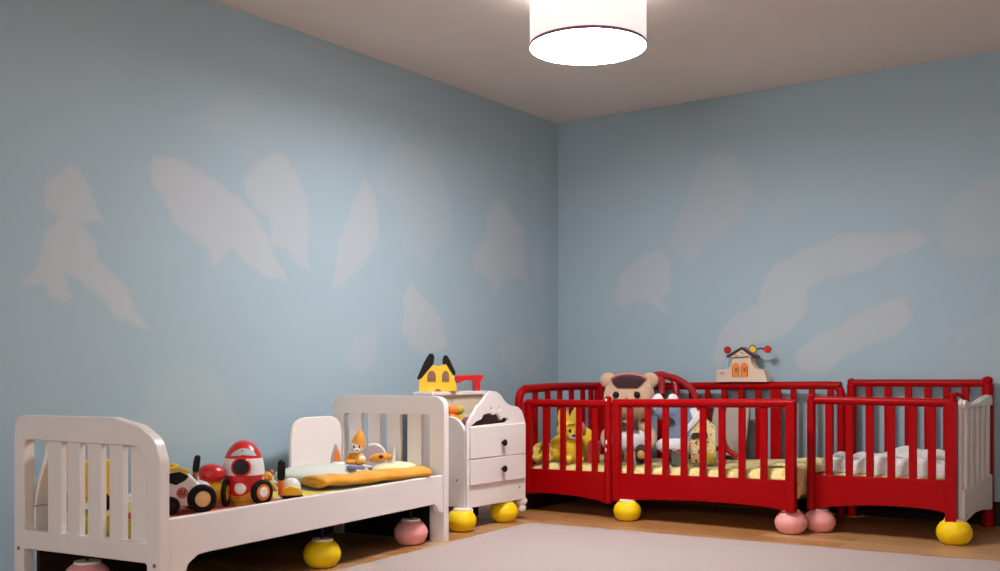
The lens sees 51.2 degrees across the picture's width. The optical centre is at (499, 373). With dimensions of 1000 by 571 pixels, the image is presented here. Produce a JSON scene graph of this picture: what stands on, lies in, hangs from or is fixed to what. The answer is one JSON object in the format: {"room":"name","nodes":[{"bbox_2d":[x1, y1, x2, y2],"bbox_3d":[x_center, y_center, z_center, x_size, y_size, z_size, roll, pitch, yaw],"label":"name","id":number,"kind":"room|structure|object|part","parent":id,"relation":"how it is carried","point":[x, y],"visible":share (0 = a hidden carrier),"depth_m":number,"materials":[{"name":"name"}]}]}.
{"room":"nursery","nodes":[
{"label":"nursery","id":0,"kind":"room"},
{"bbox_2d":[0,0,557,570],"bbox_3d":[-2.586,-0.535,4.200,0.001,2.960,10.400,0,0,36],"label":"wall","id":1,"kind":"structure","parent":0,"point":[221,224],"depth_m":5.78,"materials":[{"name":"paint"}]},
{"bbox_2d":[186,498,999,570],"bbox_3d":[-0.319,0.995,2.556,6.000,0.100,10.800,0,0,36],"label":"floor","id":2,"kind":"structure","parent":0,"point":[858,532],"depth_m":6.15,"materials":[{"name":"brown wood"}]},
{"bbox_2d":[14,395,448,570],"bbox_3d":[-1.182,0.535,5.176,0.865,0.819,2.133,0,0,29],"label":"bed","id":3,"kind":"object","parent":2,"relation":"on","point":[49,520],"visible":0.99,"depth_m":4.45,"materials":[{"name":"white paint"}]},
{"bbox_3d":[-1.681,0.559,4.265,0.865,0.771,0.050,0,0,29],"label":"headboard","id":4,"kind":"part","parent":3,"relation":"part of","materials":[{"name":"white paint"}]},
{"bbox_3d":[-1.511,0.645,5.358,0.031,0.156,2.030,0,0,29],"label":"rail","id":5,"kind":"part","parent":3,"relation":"part of","materials":[{"name":"white paint"}]},
{"bbox_2d":[85,479,408,538],"bbox_3d":[-1.149,0.638,5.159,0.690,0.092,1.960,0,0,29],"label":"mattress","id":6,"kind":"object","parent":3,"relation":"on","point":[306,491],"visible":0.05,"depth_m":5.27,"materials":[{"name":"yellow fabric"}]},
{"bbox_2d":[85,458,109,510],"bbox_3d":[-1.787,0.432,4.514,0.260,0.320,0.158,0,0,-1],"label":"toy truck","id":7,"kind":"object","parent":6,"relation":"on","point":[107,460],"visible":0.09,"depth_m":4.46,"materials":[{"name":"yellow plastic"}]},
{"bbox_2d":[107,499,281,518],"bbox_3d":[-1.271,0.589,4.593,0.400,0.008,0.800,0,0,29],"label":"blanket","id":8,"kind":"object","parent":6,"relation":"on","point":[182,511],"visible":0.19,"depth_m":4.52,"materials":[{"name":"red fabric"}]},
{"bbox_2d":[169,455,216,514],"bbox_3d":[-1.341,0.465,4.426,0.235,0.240,0.188,0,0,-31],"label":"race car","id":9,"kind":"object","parent":8,"relation":"on","point":[185,490],"visible":0.7,"depth_m":4.36,"materials":[{"name":"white plastic"}]},
{"bbox_2d":[198,464,229,505],"bbox_3d":[-1.262,0.489,4.602,0.134,0.190,0.122,0,0,-8],"label":"toy car","id":10,"kind":"object","parent":8,"relation":"on","point":[213,474],"visible":0.7,"depth_m":4.56,"materials":[{"name":"red plastic"}]},
{"bbox_2d":[223,440,272,504],"bbox_3d":[-1.155,0.442,4.703,0.213,0.286,0.190,0,0,43],"label":"toy rocket","id":11,"kind":"object","parent":8,"relation":"on","point":[243,464],"visible":0.95,"depth_m":4.64,"materials":[{"name":"red plastic"}]},
{"bbox_3d":[-1.144,0.412,4.614,0.070,0.071,0.019,0,0,-8],"label":"porthole glass","id":12,"kind":"part","parent":11,"relation":"part of","materials":[{"name":"black plastic"}]},
{"bbox_2d":[264,469,276,499],"bbox_3d":[-1.079,0.513,4.829,0.072,0.142,0.070,0,0,31],"label":"bear","id":13,"kind":"object","parent":8,"relation":"on","point":[268,476],"visible":0.36,"depth_m":4.82},
{"bbox_2d":[277,460,302,498],"bbox_3d":[-0.993,0.493,4.920,0.120,0.183,0.090,0,0,-20],"label":"car","id":14,"kind":"object","parent":6,"relation":"on","point":[289,488],"visible":0.99,"depth_m":4.88,"materials":[{"name":"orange plastic"}]},
{"bbox_2d":[283,486,301,495],"bbox_3d":[-0.985,0.548,4.927,0.093,0.050,0.078,0,0,-20],"label":"hood","id":15,"kind":"object","parent":14,"relation":"attached to","point":[287,490],"depth_m":4.89,"materials":[{"name":"orange plastic"}]},
{"bbox_2d":[274,462,371,484],"bbox_3d":[-0.953,0.548,5.765,0.400,0.100,0.680,0,0,29],"label":"pillow","id":16,"kind":"object","parent":6,"relation":"on","point":[297,472],"visible":0.41,"depth_m":5.57,"materials":[{"name":"grey fabric"}]},
{"bbox_2d":[330,444,344,463],"bbox_3d":[-0.899,0.451,5.789,0.082,0.124,0.050,0,0,-9],"label":"sail","id":17,"kind":"object","parent":16,"relation":"on","point":[335,457],"visible":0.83,"depth_m":5.79,"materials":[{"name":"fabric"}]},
{"bbox_2d":[345,429,365,464],"bbox_3d":[-0.804,0.408,5.819,0.115,0.206,0.107,0,0,-8],"label":"gnome","id":18,"kind":"object","parent":16,"relation":"on","point":[358,443],"visible":1,"depth_m":5.80,"materials":[{"name":"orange fabric"}]},
{"bbox_2d":[351,429,365,447],"bbox_3d":[-0.792,0.359,5.833,0.084,0.107,0.082,0,0,-8],"label":"hood","id":19,"kind":"object","parent":18,"relation":"attached to","point":[358,441],"depth_m":5.81,"materials":[{"name":"orange fabric"}]},
{"bbox_2d":[363,443,386,466],"bbox_3d":[-0.707,0.460,5.883,0.141,0.141,0.020,0,0,-1],"label":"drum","id":20,"kind":"object","parent":16,"relation":"on","point":[373,448],"visible":0.64,"depth_m":5.87,"materials":[{"name":"white plastic"}]},
{"bbox_2d":[301,465,431,487],"bbox_3d":[-0.700,0.548,5.585,0.719,0.078,0.222,0,0,-41],"label":"blanket","id":21,"kind":"object","parent":6,"relation":"on","point":[387,474],"visible":1,"depth_m":5.48,"materials":[{"name":"orange fabric"}]},
{"bbox_2d":[346,465,364,469],"bbox_3d":[-0.780,0.506,5.650,0.099,0.026,0.065,0,0,-5],"label":"picture book","id":22,"kind":"object","parent":21,"relation":"on","point":[348,466],"visible":1,"depth_m":5.63,"materials":[{"name":"purple paper"}]},
{"bbox_2d":[371,461,415,480],"bbox_3d":[-0.588,0.543,5.838,0.220,0.104,0.300,0,0,29],"label":"pillow","id":23,"kind":"object","parent":6,"relation":"on","point":[398,464],"visible":0.41,"depth_m":5.76,"materials":[{"name":"beige fabric"}]},
{"bbox_2d":[369,447,394,462],"bbox_3d":[-0.654,0.452,5.799,0.145,0.088,0.055,0,0,-7],"label":"fish","id":24,"kind":"object","parent":23,"relation":"on","point":[377,457],"visible":1,"depth_m":5.78},
{"bbox_3d":[-0.821,0.714,4.979,0.031,0.293,2.030,0,0,29],"label":"rail","id":25,"kind":"part","parent":3,"relation":"part of","materials":[{"name":"white paint"}]},
{"bbox_3d":[-0.644,0.535,6.069,0.780,0.819,0.050,0,0,29],"label":"footboard","id":26,"kind":"part","parent":3,"relation":"part of","materials":[{"name":"white paint"}]},
{"bbox_2d":[413,390,526,531],"bbox_3d":[-0.185,0.526,6.615,0.501,0.838,0.780,0,0,36],"label":"drawer unit","id":27,"kind":"object","parent":2,"relation":"on","point":[487,463],"visible":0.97,"depth_m":6.47,"materials":[{"name":"white paint"}]},
{"bbox_2d":[417,354,456,391],"bbox_3d":[-0.399,-0.009,6.617,0.251,0.238,0.087,0,0,-3],"label":"house","id":28,"kind":"object","parent":27,"relation":"on","point":[432,378],"visible":1,"depth_m":6.58,"materials":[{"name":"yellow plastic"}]},
{"bbox_3d":[-0.372,0.472,6.428,0.408,0.675,0.026,0,0,36],"label":"panel","id":29,"kind":"part","parent":27,"relation":"part of","materials":[{"name":"white paint"}]},
{"bbox_2d":[448,405,458,418],"bbox_3d":[-0.298,0.284,6.469,0.090,0.185,0.100,0,0,36],"label":"bird","id":30,"kind":"object","parent":27,"relation":"on","point":[453,409],"visible":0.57,"depth_m":6.45},
{"bbox_2d":[456,405,464,420],"bbox_3d":[-0.256,0.286,6.612,0.100,0.180,0.100,0,0,36],"label":"chick","id":31,"kind":"object","parent":27,"relation":"on","point":[460,415],"visible":0.39,"depth_m":6.58},
{"bbox_2d":[454,375,482,390],"bbox_3d":[-0.207,0.059,6.886,0.193,0.104,0.050,0,0,-25],"label":"hammer","id":32,"kind":"object","parent":27,"relation":"on","point":[476,379],"visible":0.91,"depth_m":6.88,"materials":[{"name":"red plastic"}]},
{"bbox_3d":[-0.178,0.875,6.975,0.050,0.140,0.050,0,0,36],"label":"leg","id":33,"kind":"part","parent":27,"relation":"part of","materials":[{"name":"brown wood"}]},
{"bbox_2d":[463,413,505,425],"bbox_3d":[-0.074,0.277,6.564,0.050,0.200,0.517,0,0,36],"label":"dinosaur","id":34,"kind":"object","parent":27,"relation":"on","point":[488,418],"visible":0.16,"depth_m":6.53,"materials":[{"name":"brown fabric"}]},
{"bbox_3d":[-0.024,0.459,6.542,0.022,0.703,0.620,0,0,36],"label":"panel","id":35,"kind":"part","parent":27,"relation":"part of","materials":[{"name":"white paint"}]},
{"bbox_3d":[-0.010,0.594,6.528,0.016,0.158,0.582,0,0,36],"label":"drawer","id":36,"kind":"part","parent":27,"relation":"part of","materials":[{"name":"white paint"}]},
{"bbox_3d":[-0.010,0.415,6.528,0.016,0.196,0.582,0,0,36],"label":"drawer","id":37,"kind":"part","parent":27,"relation":"part of","materials":[{"name":"white paint"}]},
{"bbox_3d":[0.027,0.593,6.536,0.035,0.042,0.042,0,0,36],"label":"knob","id":38,"kind":"part","parent":27,"relation":"part of","materials":[{"name":"black plastic"}]},
{"bbox_3d":[0.027,0.430,6.536,0.035,0.042,0.042,0,0,36],"label":"knob","id":39,"kind":"part","parent":27,"relation":"part of","materials":[{"name":"black plastic"}]},
{"bbox_2d":[336,523,999,570],"bbox_3d":[0.962,0.940,4.631,3.350,0.009,2.550,0,0,31],"label":"rug","id":40,"kind":"object","parent":2,"relation":"on","point":[526,546],"visible":1,"depth_m":5.35,"materials":[{"name":"beige carpet"}]},
{"bbox_2d":[515,381,845,534],"bbox_3d":[1.222,0.497,7.049,2.015,0.895,1.137,0,0,36],"label":"crib","id":41,"kind":"object","parent":2,"relation":"on","point":[545,486],"visible":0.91,"depth_m":6.76,"materials":[{"name":"red paint"}]},
{"bbox_3d":[0.197,0.505,7.222,0.055,0.640,0.050,0,0,36],"label":"post","id":42,"kind":"part","parent":41,"relation":"part of","materials":[{"name":"red paint"}]},
{"bbox_3d":[0.432,0.454,7.620,0.060,0.783,1.080,0,0,36],"label":"frame","id":43,"kind":"part","parent":41,"relation":"part of","materials":[{"name":"red paint"}]},
{"bbox_3d":[0.453,0.199,7.036,0.650,0.055,0.052,0,0,36],"label":"rail","id":44,"kind":"part","parent":41,"relation":"part of","materials":[{"name":"red paint"}]},
{"bbox_3d":[0.769,0.505,8.042,0.075,0.880,0.060,0,0,36],"label":"post","id":45,"kind":"part","parent":41,"relation":"part of","materials":[{"name":"red paint"}]},
{"bbox_3d":[0.708,0.494,6.837,0.052,0.702,0.052,0,0,36],"label":"post","id":46,"kind":"part","parent":41,"relation":"part of","materials":[{"name":"red paint"}]},
{"bbox_3d":[0.763,0.515,6.811,0.055,0.630,0.050,0,0,36],"label":"post","id":47,"kind":"part","parent":41,"relation":"part of","materials":[{"name":"red paint"}]},
{"bbox_2d":[533,454,784,479],"bbox_3d":[1.229,0.648,7.085,1.830,0.183,0.930,0,0,36],"label":"mattress","id":48,"kind":"object","parent":41,"relation":"on","point":[752,465],"visible":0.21,"depth_m":6.76,"materials":[{"name":"yellow fabric"}]},
{"bbox_2d":[532,442,552,462],"bbox_3d":[0.291,0.540,7.264,0.152,0.146,0.150,0,0,2],"label":"plush snail","id":49,"kind":"object","parent":48,"relation":"on","point":[537,449],"visible":0.62,"depth_m":7.21,"materials":[{"name":"yellow fabric"}]},
{"bbox_2d":[549,408,591,460],"bbox_3d":[0.514,0.425,7.382,0.340,0.374,0.220,0,0,10],"label":"rabbit","id":50,"kind":"object","parent":48,"relation":"on","point":[554,443],"visible":0.3,"depth_m":7.33},
{"bbox_2d":[566,422,585,463],"bbox_3d":[0.503,0.470,7.149,0.185,0.284,0.160,0,0,-5],"label":"plush dog","id":51,"kind":"object","parent":48,"relation":"on","point":[571,428],"visible":0.62,"depth_m":7.11},
{"bbox_2d":[587,452,599,462],"bbox_3d":[0.646,0.576,7.217,0.085,0.073,0.070,0,0,7],"label":"brick","id":52,"kind":"object","parent":48,"relation":"on","point":[589,454],"visible":0.45,"depth_m":7.18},
{"bbox_2d":[588,440,600,451],"bbox_3d":[0.651,0.498,7.214,0.085,0.080,0.070,0,0,7],"label":"brick","id":53,"kind":"object","parent":52,"relation":"on","point":[590,441],"visible":0.57,"depth_m":7.18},
{"bbox_2d":[600,372,658,462],"bbox_3d":[0.890,0.302,7.229,0.406,0.626,0.353,0,0,13],"label":"teddy bear","id":54,"kind":"object","parent":48,"relation":"on","point":[624,385],"visible":0.61,"depth_m":7.17},
{"bbox_3d":[0.761,0.430,7.250,0.128,0.202,0.183,0,0,13],"label":"arm","id":55,"kind":"part","parent":54,"relation":"part of"},
{"bbox_3d":[1.015,0.430,7.193,0.128,0.202,0.183,0,0,13],"label":"arm","id":56,"kind":"part","parent":54,"relation":"part of"},
{"bbox_2d":[652,394,698,462],"bbox_3d":[1.195,0.367,7.058,0.342,0.467,0.250,0,0,10],"label":"doll","id":57,"kind":"object","parent":48,"relation":"on","point":[674,413],"visible":0.27,"depth_m":7.02,"materials":[{"name":"blue fabric"}]},
{"bbox_3d":[1.307,0.353,7.012,0.106,0.263,0.126,0,0,10],"label":"arm","id":58,"kind":"part","parent":57,"relation":"part of","materials":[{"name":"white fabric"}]},
{"bbox_2d":[653,371,698,410],"bbox_3d":[1.208,0.283,7.582,0.595,0.611,0.189,0,0,44],"label":"toy","id":59,"kind":"object","parent":48,"relation":"on","point":[674,379],"visible":0.41,"depth_m":7.58,"materials":[{"name":"red plastic"}]},
{"bbox_2d":[671,452,688,465],"bbox_3d":[1.179,0.555,6.832,0.114,0.090,0.080,0,0,10],"label":"gift box","id":60,"kind":"object","parent":48,"relation":"on","point":[675,456],"visible":0.67,"depth_m":6.80,"materials":[{"name":"grey cardboard"}]},
{"bbox_2d":[688,411,715,463],"bbox_3d":[1.310,0.398,6.824,0.198,0.370,0.200,0,0,11],"label":"house","id":61,"kind":"object","parent":48,"relation":"on","point":[711,428],"visible":0.56,"depth_m":6.78,"materials":[{"name":"beige wood"}]},
{"bbox_2d":[716,441,737,459],"bbox_3d":[1.499,0.392,7.001,0.223,0.364,0.084,0,0,19],"label":"ribbon","id":62,"kind":"object","parent":48,"relation":"on","point":[729,450],"visible":0.34,"depth_m":6.96,"materials":[{"name":"red fabric"}]},
{"bbox_2d":[712,408,749,455],"bbox_3d":[1.610,0.375,7.320,0.270,0.390,0.116,0,0,36],"label":"board","id":63,"kind":"object","parent":48,"relation":"on","point":[731,413],"visible":0.3,"depth_m":7.30,"materials":[{"name":"grey wood"}]},
{"bbox_2d":[768,457,823,497],"bbox_3d":[1.839,0.633,6.451,0.218,0.207,0.550,0,0,36],"label":"blanket","id":64,"kind":"object","parent":48,"relation":"on","point":[801,462],"visible":0.37,"depth_m":6.26,"materials":[{"name":"yellow fabric"}]},
{"bbox_3d":[1.226,0.182,6.476,1.201,0.074,0.054,0,0,36],"label":"rail","id":65,"kind":"part","parent":41,"relation":"part of","materials":[{"name":"red paint"}]},
{"bbox_3d":[1.528,0.497,7.492,1.896,0.895,0.053,0,0,36],"label":"frame","id":66,"kind":"part","parent":41,"relation":"part of","materials":[{"name":"red paint"}]},
{"bbox_2d":[716,345,771,381],"bbox_3d":[1.719,-0.075,7.339,0.393,0.261,0.093,0,0,36],"label":"wooden house","id":67,"kind":"object","parent":41,"relation":"on","point":[743,368],"visible":1,"depth_m":7.30,"materials":[{"name":"beige wood"}]},
{"bbox_3d":[1.657,-0.029,7.335,0.052,0.101,0.006,0,0,36],"label":"door","id":68,"kind":"part","parent":67,"relation":"part of","materials":[{"name":"orange wood"}]},
{"bbox_3d":[1.709,-0.029,7.297,0.052,0.101,0.006,0,0,36],"label":"door","id":69,"kind":"part","parent":67,"relation":"part of","materials":[{"name":"orange wood"}]},
{"bbox_3d":[1.708,0.485,6.126,0.062,0.660,0.055,0,0,36],"label":"post","id":70,"kind":"part","parent":41,"relation":"part of","materials":[{"name":"red paint"}]},
{"bbox_2d":[805,376,993,544],"bbox_3d":[2.441,0.479,6.336,0.953,0.932,0.958,0,0,36],"label":"crib","id":71,"kind":"object","parent":2,"relation":"on","point":[967,488],"visible":0.98,"depth_m":6.06,"materials":[{"name":"red paint"}]},
{"bbox_3d":[1.861,0.464,6.240,0.052,0.692,0.052,0,0,36],"label":"post","id":72,"kind":"part","parent":71,"relation":"part of","materials":[{"name":"red paint"}]},
{"bbox_3d":[2.343,0.486,6.956,0.060,0.917,0.060,0,0,36],"label":"post","id":73,"kind":"part","parent":71,"relation":"part of","materials":[{"name":"red paint"}]},
{"bbox_3d":[2.184,0.159,6.016,0.790,0.053,0.048,0,0,36],"label":"rail","id":74,"kind":"part","parent":71,"relation":"part of","materials":[{"name":"red paint"}]},
{"bbox_2d":[822,472,944,478],"bbox_3d":[2.437,0.643,6.357,0.740,0.113,0.780,0,0,36],"label":"mattress","id":75,"kind":"object","parent":71,"relation":"on","point":[834,473],"visible":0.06,"depth_m":6.09,"materials":[{"name":"yellow fabric"}]},
{"bbox_2d":[822,446,944,477],"bbox_3d":[2.442,0.525,6.360,0.735,0.141,0.700,0,0,36],"label":"quilt","id":76,"kind":"object","parent":75,"relation":"on","point":[901,453],"visible":0.47,"depth_m":6.11,"materials":[{"name":"white fabric"}]},
{"bbox_3d":[2.682,0.058,6.711,0.820,0.050,0.047,0,0,36],"label":"rail","id":77,"kind":"part","parent":71,"relation":"part of","materials":[{"name":"red paint"}]},
{"bbox_3d":[2.502,0.463,5.785,0.059,0.709,0.055,0,0,36],"label":"post","id":78,"kind":"part","parent":71,"relation":"part of","materials":[{"name":"red paint"}]},
{"bbox_3d":[2.779,0.479,6.116,0.020,0.707,0.760,0,0,36],"label":"panel","id":79,"kind":"part","parent":71,"relation":"part of","materials":[{"name":"white paint"}]},
{"bbox_3d":[3.020,0.479,6.465,0.068,0.932,0.068,0,0,36],"label":"post","id":80,"kind":"part","parent":71,"relation":"part of","materials":[{"name":"red paint"}]},
{"bbox_2d":[213,0,999,123],"bbox_3d":[-0.319,-2.065,2.556,6.000,0.100,10.800,0,0,36],"label":"ceiling","id":81,"kind":"structure","parent":0,"point":[696,50],"depth_m":6.31,"materials":[{"name":"paint"}]},
{"bbox_2d":[530,0,646,64],"bbox_3d":[0.450,-1.843,5.349,0.598,0.344,0.598,0,0,36],"label":"pendant lamp","id":82,"kind":"object","parent":81,"relation":"hanging from","point":[572,32],"visible":1,"depth_m":5.17,"materials":[{"name":"white fabric"}]},
{"bbox_3d":[0.450,-1.817,5.349,0.594,0.268,0.594,0,0,36],"label":"lamp shade","id":83,"kind":"part","parent":82,"relation":"part of","materials":[{"name":"white fabric"}]},
{"bbox_2d":[530,28,645,64],"bbox_3d":[0.450,-1.674,5.349,0.591,0.006,0.591,0,0,36],"label":"diffuser","id":84,"kind":"object","parent":82,"relation":"attached to","point":[572,46],"depth_m":5.31,"materials":[{"name":"white plastic"}]},
{"bbox_2d":[558,50,999,501],"bbox_3d":[2.734,-0.535,6.766,5.600,2.960,0.001,0,0,36],"label":"wall","id":85,"kind":"structure","parent":0,"point":[847,227],"depth_m":7.25,"materials":[{"name":"paint"}]},
{"bbox_2d":[673,497,999,525],"bbox_3d":[2.730,0.870,6.760,5.600,0.150,0.014,0,0,36],"label":"baseboard","id":86,"kind":"structure","parent":85,"relation":"attached to","point":[879,511],"depth_m":6.83,"materials":[{"name":"brown wood"}]}
]}

